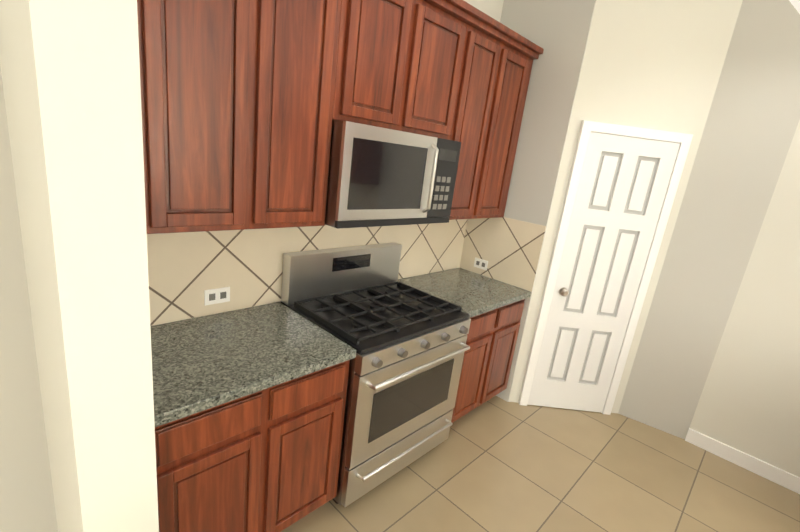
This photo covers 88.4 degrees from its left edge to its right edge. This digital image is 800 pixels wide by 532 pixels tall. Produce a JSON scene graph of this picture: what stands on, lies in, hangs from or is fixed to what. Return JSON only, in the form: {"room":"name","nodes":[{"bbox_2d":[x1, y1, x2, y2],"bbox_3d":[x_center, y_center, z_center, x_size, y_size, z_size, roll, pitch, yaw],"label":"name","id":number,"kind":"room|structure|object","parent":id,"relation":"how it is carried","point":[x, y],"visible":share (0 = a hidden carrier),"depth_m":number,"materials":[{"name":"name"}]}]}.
{"room":"kitchen","nodes":[
{"label":"kitchen","id":0,"kind":"room"},
{"bbox_2d":[0,66,57,531],"bbox_3d":[-2.903,-0.011,-0.535,0.150,3.110,4.990,21,20,40],"label":"wall","id":1,"kind":"structure","parent":0,"point":[27,504],"depth_m":1.35,"materials":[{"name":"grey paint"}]},
{"bbox_2d":[0,0,158,531],"bbox_3d":[-0.946,-0.223,1.140,0.990,3.110,0.155,21,20,40],"label":"wall","id":2,"kind":"structure","parent":0,"point":[70,71],"depth_m":0.85,"materials":[{"name":"beige paint"}]},
{"bbox_2d":[147,0,503,325],"bbox_3d":[-0.295,-0.489,2.409,0.126,3.110,2.615,21,20,40],"label":"wall","id":3,"kind":"structure","parent":0,"point":[186,270],"depth_m":2.04,"materials":[{"name":"beige tile"}]},
{"bbox_2d":[204,287,229,305],"bbox_3d":[-0.862,0.141,1.944,0.008,0.074,0.118,21,20,40],"label":"outlet","id":4,"kind":"object","parent":3,"relation":"attached to","point":[216,295],"depth_m":1.94,"materials":[{"name":"white plastic"}]},
{"bbox_2d":[137,0,543,233],"bbox_3d":[-0.101,-0.801,2.100,0.385,1.127,2.420,21,20,40],"label":"upper cabinet","id":5,"kind":"object","parent":3,"relation":"attached to","point":[244,103],"visible":0.94,"depth_m":1.63,"materials":[{"name":"brown wood"}]},
{"bbox_2d":[325,120,461,228],"bbox_3d":[-0.098,-0.478,2.182,0.456,0.456,0.820,21,20,40],"label":"over-the-range microwave","id":6,"kind":"object","parent":5,"relation":"attached to","point":[379,176],"visible":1,"depth_m":1.96,"materials":[{"name":"silver metal"}]},
{"bbox_2d":[281,396,799,531],"bbox_3d":[-1.173,1.632,0.386,15.000,0.100,8.740,21,20,40],"label":"floor","id":7,"kind":"structure","parent":0,"point":[495,464],"depth_m":2.44,"materials":[{"name":"tile"}]},
{"bbox_2d":[150,268,530,531],"bbox_3d":[-0.197,0.672,2.403,0.645,0.915,2.483,21,20,40],"label":"base cabinet","id":8,"kind":"object","parent":7,"relation":"on","point":[249,407],"visible":0.81,"depth_m":1.66,"materials":[{"name":"brown wood"}]},
{"bbox_2d":[281,242,470,506],"bbox_3d":[-0.132,0.553,2.350,0.731,1.185,0.824,21,20,40],"label":"range","id":9,"kind":"object","parent":7,"relation":"on","point":[408,343],"visible":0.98,"depth_m":2.17,"materials":[{"name":"silver metal"}]},
{"bbox_2d":[460,0,799,438],"bbox_3d":[1.460,-0.416,2.953,1.720,3.110,0.824,21,20,40],"label":"wall","id":10,"kind":"structure","parent":0,"point":[719,80],"depth_m":2.68,"materials":[{"name":"grey paint"}]},
{"bbox_2d":[474,257,487,269],"bbox_3d":[0.634,-0.016,3.229,0.118,0.074,0.008,21,20,40],"label":"outlet","id":11,"kind":"object","parent":10,"relation":"attached to","point":[479,263],"depth_m":3.23,"materials":[{"name":"white plastic"}]},
{"bbox_2d":[518,120,692,414],"bbox_3d":[1.410,0.110,2.937,0.538,2.100,0.522,21,20,40],"label":"door","id":12,"kind":"structure","parent":10,"relation":"attached to","point":[621,190],"depth_m":2.89,"materials":[{"name":"white paint"}]},
{"bbox_2d":[689,120,799,476],"bbox_3d":[4.699,0.920,0.510,6.780,2.620,0.126,21,20,40],"label":"wall","id":13,"kind":"structure","parent":0,"point":[749,402],"depth_m":2.64,"materials":[{"name":"beige paint"}]},
{"bbox_2d":[685,428,799,493],"bbox_3d":[2.401,1.342,2.709,0.880,0.100,0.014,21,20,40],"label":"baseboard","id":14,"kind":"structure","parent":13,"relation":"attached to","point":[781,477],"depth_m":2.76,"materials":[{"name":"white paint"}]},
{"bbox_2d":[789,0,799,13],"bbox_3d":[-0.639,-1.164,-0.276,14.720,0.490,8.980,21,20,40],"label":"ceiling","id":15,"kind":"structure","parent":0,"point":[795,4],"depth_m":2.36,"materials":[{"name":"white paint"}]}
]}

